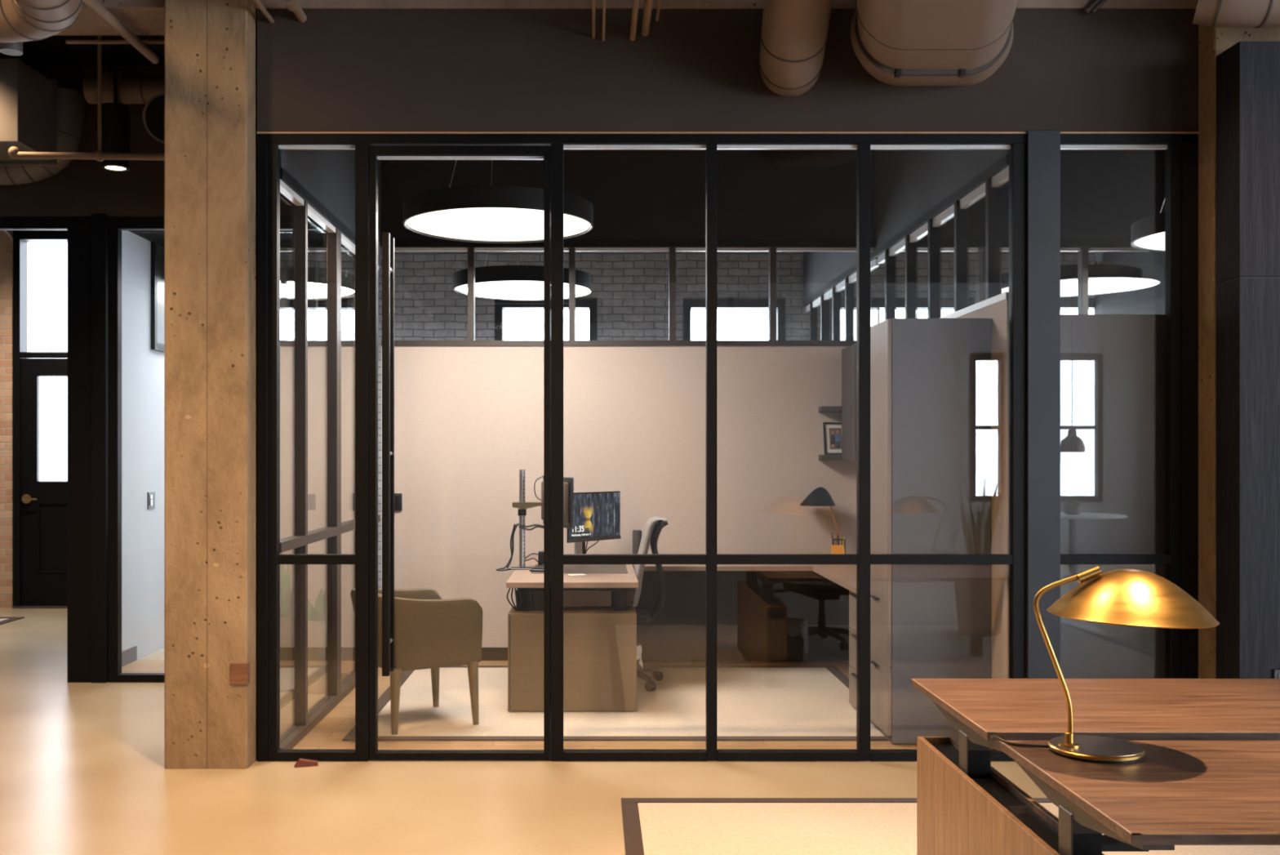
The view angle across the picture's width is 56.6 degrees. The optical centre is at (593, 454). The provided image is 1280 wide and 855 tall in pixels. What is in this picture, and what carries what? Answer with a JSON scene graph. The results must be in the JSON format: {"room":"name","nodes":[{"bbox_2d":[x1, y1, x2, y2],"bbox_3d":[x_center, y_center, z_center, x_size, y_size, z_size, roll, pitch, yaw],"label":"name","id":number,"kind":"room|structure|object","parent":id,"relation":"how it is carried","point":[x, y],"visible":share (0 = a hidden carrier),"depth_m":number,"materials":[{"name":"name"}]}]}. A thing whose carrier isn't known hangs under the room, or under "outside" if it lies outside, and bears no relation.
{"room":"open-plan office","nodes":[
{"label":"open-plan office","id":0,"kind":"room"},
{"bbox_2d":[0,230,28,607],"bbox_3d":[-5.265,-0.475,11.750,3.870,3.950,0.300,0,0,0],"label":"brick wall","id":1,"kind":"structure","parent":0,"point":[6,244],"depth_m":11.60,"materials":[{"name":"brown brick"}]},
{"bbox_2d":[3,230,13,248],"bbox_3d":[-5.715,-1.600,11.590,0.143,1.238,0.024,0,0,0],"label":"conduit","id":2,"kind":"object","parent":1,"relation":"attached to","point":[6,231],"visible":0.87,"depth_m":11.58,"materials":[{"name":"grey metal"}]},
{"bbox_2d":[12,230,66,608],"bbox_3d":[-5.140,-0.360,11.621,1.040,3.720,0.198,0,0,0],"label":"door","id":3,"kind":"structure","parent":1,"relation":"in","point":[39,507],"depth_m":11.60,"materials":[{"name":"black wood"}]},
{"bbox_2d":[0,35,164,66],"bbox_3d":[0.800,-2.625,9.085,16.000,0.150,5.830,0,0,0],"label":"ceiling","id":4,"kind":"structure","parent":0,"point":[53,51],"depth_m":7.53,"materials":[{"name":"black paint"}]},
{"bbox_2d":[0,57,57,164],"bbox_3d":[-3.812,-2.075,7.190,0.912,0.530,0.480,0,0,0],"label":"duct","id":5,"kind":"object","parent":4,"relation":"hanging from","point":[28,99],"visible":1,"depth_m":7.09,"materials":[{"name":"silver metal"}]},
{"bbox_2d":[0,87,84,185],"bbox_3d":[-3.834,-2.013,7.590,1.138,0.592,0.278,0,0,0],"label":"duct","id":6,"kind":"object","parent":5,"relation":"attached to","point":[70,103],"visible":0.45,"depth_m":7.51,"materials":[{"name":"metal"}]},
{"bbox_2d":[8,35,164,161],"bbox_3d":[-2.932,-2.126,6.900,0.934,0.848,0.064,0,0,0],"label":"sprinkler line","id":7,"kind":"object","parent":4,"relation":"hanging from","point":[14,152],"visible":0.97,"depth_m":6.88,"materials":[{"name":"brown metal"}]},
{"bbox_2d":[100,39,130,171],"bbox_3d":[-2.939,-2.152,7.300,0.172,0.790,0.172,0,0,0],"label":"pendant light","id":8,"kind":"object","parent":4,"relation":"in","point":[116,117],"visible":0.98,"depth_m":7.23,"materials":[{"name":"black metal"}]},
{"bbox_2d":[83,70,164,106],"bbox_3d":[-2.901,-2.320,7.580,0.647,0.259,0.250,0,0,0],"label":"duct","id":9,"kind":"object","parent":4,"relation":"hanging from","point":[131,90],"visible":0.66,"depth_m":7.50,"materials":[{"name":"metal"}]},
{"bbox_2d":[142,92,164,143],"bbox_3d":[-2.445,-1.946,6.896,0.280,0.431,0.704,0,0,-16],"label":"duct","id":10,"kind":"object","parent":4,"relation":"hanging from","point":[153,112],"visible":0.34,"depth_m":6.57,"materials":[{"name":"black metal"}]},
{"bbox_2d":[403,160,593,243],"bbox_3d":[-0.574,-1.950,7.200,1.148,1.141,1.148,0,0,0],"label":"pendant light","id":11,"kind":"object","parent":4,"relation":"hanging from","point":[483,214],"visible":0.8,"depth_m":6.93,"materials":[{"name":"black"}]},
{"bbox_2d":[405,207,591,241],"bbox_3d":[-0.574,-1.394,7.200,1.116,0.004,1.116,0,0,0],"label":"diffuser","id":12,"kind":"object","parent":11,"relation":"attached to","point":[454,224],"depth_m":7.15,"materials":[{"name":"white plastic"}]},
{"bbox_2d":[1130,199,1164,253],"bbox_3d":[4.050,-1.955,7.550,1.148,1.161,1.148,0,0,0],"label":"pendant light","id":13,"kind":"object","parent":4,"relation":"hanging from","point":[1148,233],"visible":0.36,"depth_m":7.58,"materials":[{"name":"black metal"}]},
{"bbox_2d":[1133,231,1164,250],"bbox_3d":[4.050,-1.389,7.550,1.116,0.004,1.116,0,0,0],"label":"diffuser","id":14,"kind":"object","parent":13,"relation":"attached to","point":[1144,241],"depth_m":7.73,"materials":[{"name":"white plastic"}]},
{"bbox_2d":[121,230,164,659],"bbox_3d":[-3.390,-0.525,9.790,0.120,4.050,3.620,0,0,0],"label":"wall","id":15,"kind":"structure","parent":0,"point":[143,367],"depth_m":8.75,"materials":[{"name":"paint"}]},
{"bbox_2d":[121,645,137,666],"bbox_3d":[-3.322,1.445,8.300,0.015,0.110,0.640,0,0,0],"label":"baseboard","id":16,"kind":"structure","parent":15,"relation":"attached to","point":[129,655],"depth_m":8.48,"materials":[{"name":"grey paint"}]},
{"bbox_2d":[147,491,155,509],"bbox_3d":[-3.323,0.345,8.930,0.014,0.130,0.140,0,0,0],"label":"light switch","id":17,"kind":"object","parent":15,"relation":"attached to","point":[151,495],"visible":1,"depth_m":8.91,"materials":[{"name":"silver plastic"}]},
{"bbox_2d":[151,241,164,352],"bbox_3d":[-3.315,-1.195,9.765,0.030,0.810,1.670,0,0,0],"label":"window","id":18,"kind":"structure","parent":15,"relation":"in","point":[157,251],"depth_m":9.04,"materials":[{"name":"glass"}]},
{"bbox_2d":[0,66,347,682],"bbox_3d":[-4.310,-0.525,7.880,5.380,4.050,0.180,0,0,0],"label":"wall","id":19,"kind":"structure","parent":0,"point":[94,242],"depth_m":7.81,"materials":[{"name":"black paint"}]},
{"bbox_2d":[280,267,292,299],"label":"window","id":20,"kind":"structure","parent":0,"point":[286,283],"depth_m":9.55,"materials":[{"name":"black"}]},
{"bbox_2d":[280,283,309,297],"bbox_3d":[-2.860,-1.374,9.860,1.116,0.004,1.116,0,0,0],"label":"diffuser","id":21,"kind":"object","parent":20,"relation":"attached to","point":[286,289],"depth_m":9.93,"materials":[{"name":"white plastic"}]},
{"bbox_2d":[280,149,382,748],"bbox_3d":[-1.571,-0.525,7.241,0.087,4.050,2.758,0,0,0],"label":"wall","id":22,"kind":"structure","parent":0,"point":[319,184],"depth_m":6.70,"materials":[{"name":"metal"}]},
{"bbox_2d":[475,251,543,299],"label":"pendant light","id":23,"kind":"object","parent":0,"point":[517,282],"depth_m":9.45,"materials":[{"name":"white"}]},
{"bbox_2d":[454,280,589,297],"bbox_3d":[-0.590,-1.374,9.860,1.116,0.004,1.116,0,0,0],"label":"diffuser","id":24,"kind":"object","parent":23,"relation":"attached to","point":[485,289],"depth_m":9.83,"materials":[{"name":"white plastic"}]},
{"bbox_2d":[0,607,1047,854],"bbox_3d":[0.800,1.557,2.900,16.000,0.126,18.200,0,0,0],"label":"floor","id":25,"kind":"structure","parent":0,"point":[83,771],"depth_m":5.40,"materials":[{"name":"concrete"}]},
{"bbox_2d":[0,616,24,624],"bbox_3d":[-6.110,1.496,10.050,1.780,0.008,1.700,0,0,0],"label":"rug","id":26,"kind":"object","parent":25,"relation":"on","point":[3,620],"visible":1,"depth_m":10.76,"materials":[{"name":"black carpet"}]},
{"bbox_2d":[164,0,257,768],"bbox_3d":[-1.851,-0.525,5.891,0.396,4.070,0.458,0,0,0],"label":"column","id":27,"kind":"structure","parent":25,"relation":"on","point":[211,46],"depth_m":5.66,"materials":[{"name":"wood"}]},
{"bbox_2d":[230,662,249,684],"bbox_3d":[-1.690,1.047,5.678,0.083,0.102,0.045,0,0,0],"label":"wood block","id":28,"kind":"object","parent":27,"relation":"attached to","point":[239,672],"visible":1,"depth_m":5.66,"materials":[{"name":"brown wood"}]},
{"bbox_2d":[280,552,292,691],"bbox_3d":[-1.963,1.050,7.601,0.311,0.901,0.257,0,0,0],"label":"potted snake plant","id":29,"kind":"object","parent":25,"relation":"on","point":[286,595],"visible":0.48,"depth_m":7.50,"materials":[{"name":"green plant"}]},
{"bbox_2d":[293,757,317,767],"bbox_3d":[-1.385,1.483,5.720,0.110,0.034,0.040,0,0,-16],"label":"wedge","id":30,"kind":"object","parent":25,"relation":"on","point":[301,762],"visible":1,"depth_m":5.70,"materials":[{"name":"red rubber"}]},
{"bbox_2d":[307,588,325,693],"bbox_3d":[-1.747,1.177,7.491,0.170,0.647,0.195,0,0,-32],"label":"potted snake plant","id":31,"kind":"object","parent":25,"relation":"on","point":[316,615],"visible":0.7,"depth_m":7.42,"materials":[{"name":"green plant"}]},
{"bbox_2d":[342,665,888,740],"bbox_3d":[0.195,1.490,7.275,3.010,0.008,2.170,0,0,0],"label":"rug","id":32,"kind":"object","parent":25,"relation":"on","point":[754,702],"visible":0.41,"depth_m":6.86,"materials":[{"name":"beige carpet"}]},
{"bbox_2d":[350,587,483,734],"bbox_3d":[-1.020,1.117,6.628,0.596,0.740,0.638,0,0,-31],"label":"armchair","id":33,"kind":"object","parent":32,"relation":"on","point":[431,631],"visible":0.68,"depth_m":6.40,"materials":[{"name":"brown fabric"}]},
{"bbox_2d":[506,555,638,711],"bbox_3d":[-0.124,1.112,7.724,0.772,0.748,1.762,0,0,0],"label":"desk","id":34,"kind":"object","parent":32,"relation":"on","point":[600,642],"visible":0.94,"depth_m":6.84,"materials":[{"name":"beige laminate"}]},
{"bbox_2d":[496,469,543,570],"bbox_3d":[-0.478,0.418,7.638,0.345,0.641,0.175,0,0,-23],"label":"monitor arm","id":35,"kind":"object","parent":34,"relation":"attached to","point":[522,504],"visible":0.97,"depth_m":7.63,"materials":[{"name":"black metal"}]},
{"bbox_2d":[541,475,574,528],"bbox_3d":[-0.234,0.295,7.392,0.054,0.310,0.520,0,0,-22],"label":"monitor","id":36,"kind":"object","parent":35,"relation":"attached to","point":[568,482],"visible":0.36,"depth_m":7.18,"materials":[{"name":"black plastic"}]},
{"bbox_2d":[568,573,585,575],"bbox_3d":[-0.100,0.737,7.270,0.100,0.003,0.070,0,0,-14],"label":"paper","id":37,"kind":"object","parent":34,"relation":"on","point":[583,574],"visible":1,"depth_m":7.26,"materials":[{"name":"white paper"}]},
{"bbox_2d":[531,564,627,573],"bbox_3d":[-0.085,0.736,7.655,0.600,0.004,0.590,0,0,0],"label":"desk mat","id":38,"kind":"object","parent":34,"relation":"on","point":[567,568],"visible":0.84,"depth_m":7.62,"materials":[{"name":"leather"}]},
{"bbox_2d":[524,551,543,564],"bbox_3d":[-0.374,0.689,7.880,0.179,0.090,0.080,0,0,0],"label":"hub","id":39,"kind":"object","parent":38,"relation":"on","point":[540,553],"visible":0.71,"depth_m":7.84,"materials":[{"name":"black plastic"}]},
{"bbox_2d":[529,562,551,571],"bbox_3d":[-0.300,0.724,7.620,0.120,0.020,0.400,0,0,12],"label":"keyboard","id":40,"kind":"object","parent":38,"relation":"on","point":[540,567],"visible":0.31,"depth_m":7.44,"materials":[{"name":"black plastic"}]},
{"bbox_2d":[566,490,620,553],"bbox_3d":[-0.023,0.498,8.180,0.210,0.480,0.538,0,0,42],"label":"monitor","id":41,"kind":"object","parent":34,"relation":"on","point":[597,514],"visible":0.96,"depth_m":8.14,"materials":[{"name":"black plastic"}]},
{"bbox_2d":[598,515,669,691],"bbox_3d":[0.149,0.948,7.680,0.685,1.075,0.680,0,0,0],"label":"chair","id":42,"kind":"object","parent":32,"relation":"on","point":[652,529],"visible":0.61,"depth_m":7.57,"materials":[{"name":"black plastic"}]},
{"bbox_2d":[636,643,643,679],"bbox_3d":[0.159,1.329,7.319,0.296,0.313,0.292,0,0,0],"label":"waste bin","id":43,"kind":"object","parent":32,"relation":"on","point":[639,662],"visible":0.2,"depth_m":7.29,"materials":[{"name":"white plastic"}]},
{"bbox_2d":[848,590,856,708],"bbox_3d":[1.770,1.135,6.822,0.540,0.700,0.435,0,0,0],"label":"drawer pedestal","id":44,"kind":"object","parent":32,"relation":"on","point":[852,596],"visible":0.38,"depth_m":6.94,"materials":[{"name":"grey paint"}]},
{"bbox_2d":[631,564,856,661],"bbox_3d":[1.160,1.118,7.609,1.770,0.736,2.007,0,0,0],"label":"desk","id":45,"kind":"object","parent":25,"relation":"on","point":[766,612],"depth_m":8.52,"materials":[{"name":"beige laminate"}]},
{"bbox_2d":[632,529,641,553],"bbox_3d":[0.309,0.642,8.360,0.066,0.216,0.066,0,0,0],"label":"speaker","id":46,"kind":"object","parent":45,"relation":"on","point":[637,534],"visible":0.68,"depth_m":8.33},
{"bbox_2d":[800,487,838,544],"bbox_3d":[1.656,0.492,8.470,0.364,0.517,0.254,0,0,0],"label":"desk lamp","id":47,"kind":"object","parent":45,"relation":"on","point":[820,496],"visible":0.82,"depth_m":8.40,"materials":[{"name":"black metal"}]},
{"bbox_2d":[831,544,844,553],"bbox_3d":[1.700,0.690,8.249,0.090,0.118,0.036,0,0,0],"label":"pad","id":48,"kind":"object","parent":45,"relation":"on","point":[835,548],"visible":0.52,"depth_m":8.25,"materials":[{"name":"orange paper"}]},
{"bbox_2d":[831,538,845,553],"bbox_3d":[1.720,0.671,8.310,0.096,0.158,0.096,0,0,0],"label":"pencil cup","id":49,"kind":"object","parent":45,"relation":"on","point":[832,539],"visible":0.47,"depth_m":8.29,"materials":[{"name":"black metal"}]},
{"bbox_2d":[870,318,991,742],"bbox_3d":[1.771,0.393,6.350,0.548,2.186,0.500,0,0,0],"label":"tall cabinet","id":50,"kind":"object","parent":25,"relation":"on","point":[931,378],"visible":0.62,"depth_m":6.10,"materials":[{"name":"grey paint"}]},
{"bbox_2d":[621,797,1279,854],"bbox_3d":[2.160,1.496,3.155,4.080,0.008,4.010,0,0,0],"label":"rug","id":51,"kind":"object","parent":25,"relation":"on","point":[651,825],"visible":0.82,"depth_m":4.75,"materials":[{"name":"beige carpet"}]},
{"bbox_2d":[911,678,1279,854],"bbox_3d":[2.029,1.136,3.291,1.841,0.712,1.688,0,0,0],"label":"desk","id":52,"kind":"object","parent":51,"relation":"on","point":[1208,773],"visible":0.97,"depth_m":3.34,"materials":[{"name":"brown wood"}]},
{"bbox_2d":[990,565,1219,763],"bbox_3d":[1.349,0.536,3.105,0.527,0.488,0.412,0,0,0],"label":"desk lamp","id":53,"kind":"object","parent":52,"relation":"on","point":[1121,597],"visible":1,"depth_m":3.02,"materials":[{"name":"gold metal"}]},
{"bbox_2d":[1198,25,1279,678],"bbox_3d":[3.179,-0.525,5.886,0.442,4.070,0.468,0,0,0],"label":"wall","id":54,"kind":"structure","parent":25,"relation":"on","point":[1212,42],"depth_m":5.71,"materials":[{"name":"wood"}]},
{"bbox_2d":[1216,41,1279,678],"bbox_3d":[3.624,-0.192,5.517,1.351,3.384,0.206,0,0,0],"label":"tall cabinet","id":55,"kind":"object","parent":25,"relation":"on","point":[1248,73],"visible":0.81,"depth_m":5.41,"materials":[{"name":"black wood"}]},
{"bbox_2d":[1272,668,1279,678],"bbox_3d":[3.134,1.018,5.407,0.070,0.080,0.015,0,0,0],"label":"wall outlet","id":56,"kind":"object","parent":55,"relation":"attached to","point":[1276,672],"visible":0.57,"depth_m":5.40,"materials":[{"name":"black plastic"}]},
{"bbox_2d":[280,247,1094,588],"bbox_3d":[0.825,-0.475,11.750,8.450,3.950,0.300,0,0,0],"label":"wall","id":57,"kind":"structure","parent":0,"point":[630,289],"depth_m":11.60,"materials":[{"name":"grey paint"}]},
{"bbox_2d":[280,297,347,340],"bbox_3d":[-2.900,-0.440,11.688,1.000,2.180,0.200,0,0,0],"label":"window","id":58,"kind":"structure","parent":57,"relation":"in","point":[286,304],"depth_m":11.59,"materials":[{"name":"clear glass"}]},
{"bbox_2d":[494,297,596,340],"bbox_3d":[-0.464,-0.440,11.688,1.000,2.180,0.200,0,0,0],"label":"window","id":59,"kind":"structure","parent":57,"relation":"in","point":[590,304],"depth_m":11.59,"materials":[{"name":"black metal"}]},
{"bbox_2d":[683,297,785,340],"bbox_3d":[1.377,-0.440,11.688,1.000,2.180,0.200,0,0,0],"label":"window","id":60,"kind":"structure","parent":57,"relation":"in","point":[689,304],"depth_m":11.59,"materials":[{"name":"black metal"}]},
{"bbox_2d":[871,297,973,325],"bbox_3d":[3.220,-0.440,11.688,1.000,2.180,0.200,0,0,0],"label":"window","id":61,"kind":"structure","parent":57,"relation":"in","point":[877,304],"depth_m":11.59,"materials":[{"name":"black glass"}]},
{"bbox_2d":[1060,297,1094,314],"bbox_3d":[4.550,-0.440,11.688,1.000,2.180,0.200,0,0,0],"label":"window","id":62,"kind":"structure","parent":57,"relation":"in","point":[1065,303],"depth_m":11.59,"materials":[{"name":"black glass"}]},
{"bbox_2d":[280,146,1164,659],"bbox_3d":[1.145,-0.525,8.664,7.509,4.050,0.112,0,0,0],"label":"wall","id":63,"kind":"structure","parent":0,"point":[468,415],"depth_m":8.62,"materials":[{"name":"beige paint"}]},
{"bbox_2d":[307,493,315,509],"bbox_3d":[-2.052,0.345,8.610,0.069,0.115,0.020,0,0,0],"label":"thermostat","id":64,"kind":"object","parent":63,"relation":"attached to","point":[311,497],"visible":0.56,"depth_m":8.60,"materials":[{"name":"white plastic"}]},
{"bbox_2d":[394,493,402,510],"bbox_3d":[-1.419,0.345,8.610,0.063,0.126,0.020,0,0,0],"label":"thermostat","id":65,"kind":"object","parent":63,"relation":"attached to","point":[397,496],"visible":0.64,"depth_m":8.60,"materials":[{"name":"black plastic"}]},
{"bbox_2d":[480,647,507,660],"bbox_3d":[-0.520,1.450,8.611,2.040,0.100,0.018,0,0,0],"label":"baseboard","id":66,"kind":"structure","parent":63,"relation":"attached to","point":[487,653],"depth_m":8.60,"materials":[{"name":"brown wood"}]},
{"bbox_2d":[818,406,841,412],"bbox_3d":[1.840,-0.325,8.562,0.410,0.040,0.113,0,0,0],"label":"wall shelf","id":67,"kind":"object","parent":63,"relation":"attached to","point":[821,409],"visible":0.42,"depth_m":8.50,"materials":[{"name":"paint"}]},
{"bbox_2d":[818,454,841,460],"bbox_3d":[1.840,0.023,8.562,0.410,0.040,0.113,0,0,0],"label":"wall shelf","id":68,"kind":"object","parent":63,"relation":"attached to","point":[821,457],"visible":0.42,"depth_m":8.50,"materials":[{"name":"paint"}]},
{"bbox_2d":[822,422,841,454],"bbox_3d":[1.743,-0.114,8.545,0.170,0.235,0.054,0,0,-6],"label":"photo frame","id":69,"kind":"object","parent":68,"relation":"on","point":[832,431],"visible":0.87,"depth_m":8.54,"materials":[{"name":"black wood"}]},
{"bbox_2d":[828,427,841,448],"bbox_3d":[1.744,-0.114,8.543,0.090,0.155,0.003,0,-9,-6],"label":"print","id":70,"kind":"object","parent":69,"relation":"attached to","point":[835,433],"depth_m":8.54},
{"bbox_2d":[257,8,1198,760],"bbox_3d":[0.657,-0.336,5.850,4.601,3.681,0.140,0,0,0],"label":"wall","id":71,"kind":"structure","parent":0,"point":[1034,558],"depth_m":5.80,"materials":[{"name":"metal"}]},
{"bbox_2d":[253,0,274,23],"bbox_3d":[-1.570,-2.114,5.015,0.023,0.024,1.630,0,0,0],"label":"pipe","id":72,"kind":"object","parent":71,"relation":"attached to","point":[260,5],"visible":1,"depth_m":5.65,"materials":[{"name":"beige metal"}]},
{"bbox_2d":[282,0,306,22],"bbox_3d":[-1.423,-2.149,5.015,0.140,0.106,1.631,0,0,0],"label":"pipe","id":73,"kind":"object","parent":71,"relation":"attached to","point":[294,6],"visible":1,"depth_m":5.61,"materials":[{"name":"beige metal"}]},
{"bbox_2d":[368,145,550,759],"bbox_3d":[-0.654,-0.009,5.813,0.886,3.002,0.211,0,0,0],"label":"door","id":74,"kind":"structure","parent":71,"relation":"in","point":[376,153],"depth_m":5.80,"materials":[{"name":"metal"}]},
{"bbox_2d":[591,0,595,39],"bbox_3d":[0.002,-2.037,4.865,0.016,0.016,1.930,0,0,0],"label":"pipe","id":75,"kind":"object","parent":71,"relation":"attached to","point":[593,1],"visible":1,"depth_m":5.54,"materials":[{"name":"metal"}]},
{"bbox_2d":[601,0,605,41],"bbox_3d":[0.049,-2.025,4.865,0.015,0.015,1.930,0,0,0],"label":"pipe","id":76,"kind":"object","parent":71,"relation":"attached to","point":[603,1],"visible":1,"depth_m":5.52,"materials":[{"name":"metal"}]},
{"bbox_2d":[630,0,639,40],"bbox_3d":[0.192,-2.033,4.865,0.027,0.028,1.930,0,0,0],"label":"pipe","id":77,"kind":"object","parent":71,"relation":"attached to","point":[636,2],"visible":1,"depth_m":5.52,"materials":[{"name":"brown metal"}]},
{"bbox_2d":[640,0,653,36],"bbox_3d":[0.253,-2.060,4.865,0.037,0.038,1.930,0,0,0],"label":"pipe","id":78,"kind":"object","parent":71,"relation":"attached to","point":[648,3],"visible":1,"depth_m":5.56,"materials":[{"name":"metal"}]},
{"bbox_2d":[655,0,661,22],"bbox_3d":[0.311,-2.122,4.865,0.016,0.016,1.930,0,0,0],"label":"pipe","id":79,"kind":"object","parent":71,"relation":"attached to","point":[659,4],"visible":1,"depth_m":5.66,"materials":[{"name":"brown metal"}]},
{"bbox_2d":[257,131,1199,133],"bbox_3d":[0.657,-1.570,5.807,4.601,0.008,0.026,0,0,0],"label":"trim","id":80,"kind":"structure","parent":71,"relation":"attached to","point":[258,132],"depth_m":5.79,"materials":[{"name":"black metal"}]},
{"bbox_2d":[759,0,832,97],"bbox_3d":[0.915,-2.062,5.269,0.327,0.696,1.168,0,0,4],"label":"duct","id":81,"kind":"object","parent":71,"relation":"attached to","point":[793,36],"visible":1,"depth_m":5.27,"materials":[{"name":"metal"}]},
{"bbox_2d":[850,0,1017,86],"bbox_3d":[1.490,-1.967,5.101,0.753,0.572,1.589,0,0,12],"label":"duct","id":82,"kind":"object","parent":71,"relation":"attached to","point":[898,42],"visible":1,"depth_m":4.93,"materials":[{"name":"brown metal"}]},
{"bbox_2d":[1060,264,1077,297],"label":"pendant light","id":83,"kind":"object","parent":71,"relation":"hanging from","point":[1068,273],"depth_m":9.48,"materials":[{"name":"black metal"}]},
{"bbox_2d":[1001,280,1140,297],"bbox_3d":[3.940,-1.384,9.880,1.116,0.004,1.116,0,0,0],"label":"diffuser","id":84,"kind":"object","parent":83,"relation":"attached to","point":[1068,288],"depth_m":9.80,"materials":[{"name":"white plastic"}]},
{"bbox_2d":[802,149,1008,678],"bbox_3d":[2.085,-0.525,8.740,0.082,4.050,5.720,0,0,0],"label":"wall","id":85,"kind":"structure","parent":0,"point":[917,191],"depth_m":6.82,"materials":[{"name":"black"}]},
{"bbox_2d":[841,343,856,461],"bbox_3d":[1.911,-0.340,8.280,0.267,0.830,0.440,0,0,0],"label":"upper cabinet","id":86,"kind":"object","parent":85,"relation":"attached to","point":[848,353],"visible":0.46,"depth_m":8.24,"materials":[{"name":"paint"}]},
{"bbox_2d":[1088,253,1142,296],"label":"pendant light","id":87,"kind":"object","parent":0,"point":[1106,279],"depth_m":9.45,"materials":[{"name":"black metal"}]},
{"bbox_2d":[1094,251,1164,314],"bbox_3d":[4.950,-0.525,8.750,0.100,4.050,5.700,0,0,0],"label":"wall","id":88,"kind":"structure","parent":0,"point":[1148,299],"depth_m":10.69,"materials":[{"name":"grey paint"}]},
{"bbox_2d":[1192,0,1279,28],"bbox_3d":[3.165,-2.082,5.370,0.855,0.291,0.282,0,0,9],"label":"duct","id":89,"kind":"object","parent":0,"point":[1256,14],"visible":1,"depth_m":5.34,"materials":[{"name":"metal"}]},
{"bbox_3d":[0.800,-2.625,-0.015,16.000,0.150,12.370,0,0,0],"label":"ceiling","id":90,"kind":"structure","parent":0,"visible":0},
{"bbox_2d":[53,0,1198,35],"bbox_3d":[0.800,-2.369,5.978,16.000,0.383,0.385,0,0,0],"label":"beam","id":91,"kind":"structure","parent":90,"relation":"attached to","point":[140,17],"depth_m":5.79,"materials":[{"name":"wood"}]},
{"bbox_2d":[0,0,82,44],"bbox_3d":[-2.631,-2.048,5.099,0.798,0.358,2.104,0,0,-44],"label":"duct","id":92,"kind":"object","parent":91,"relation":"attached to","point":[20,20],"visible":1,"depth_m":5.20,"materials":[{"name":"metal"}]},
{"bbox_2d":[0,42,22,56],"bbox_3d":[-2.723,-1.916,5.550,0.100,0.072,0.100,0,0,0],"label":"stub","id":93,"kind":"object","parent":92,"relation":"attached to","point":[15,49],"visible":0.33,"depth_m":5.53,"materials":[{"name":"silver metal"}]},
{"bbox_2d":[65,40,164,44],"bbox_3d":[-2.480,-2.150,6.190,0.536,0.020,0.020,0,0,0],"label":"pipe","id":94,"kind":"object","parent":91,"relation":"attached to","point":[68,42],"visible":0.66,"depth_m":6.18,"materials":[{"name":"brown metal"}]},
{"bbox_2d":[82,0,159,63],"bbox_3d":[-2.350,-2.115,5.900,0.049,0.088,0.804,0,0,3],"label":"pipe","id":95,"kind":"object","parent":91,"relation":"attached to","point":[94,5],"visible":1,"depth_m":5.88,"materials":[{"name":"beige metal"}]},
{"bbox_2d":[1084,0,1106,13],"bbox_3d":[2.460,-2.201,5.760,0.157,0.127,0.024,0,0,0],"label":"rod","id":96,"kind":"object","parent":91,"relation":"attached to","point":[1095,5],"visible":1,"depth_m":5.75,"materials":[{"name":"black metal"}]},
{"bbox_3d":[3.510,1.497,7.245,2.780,0.006,2.750,0,0,0],"label":"floor","id":97,"kind":"structure","parent":0,"visible":0},
{"bbox_2d":[1060,314,1164,678],"bbox_3d":[2.596,0.388,6.285,0.668,2.196,0.530,0,0,0],"label":"tall cabinet","id":98,"kind":"object","parent":97,"relation":"on","point":[1113,366],"visible":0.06,"depth_m":6.02,"materials":[{"name":"grey paint"}]},
{"label":"outside","id":99,"kind":"structure","parent":0,"visible":0},
{"bbox_2d":[28,242,66,480],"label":"window","id":100,"kind":"structure","parent":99,"point":[47,261],"depth_m":26.54,"materials":[{"name":"white glass"}]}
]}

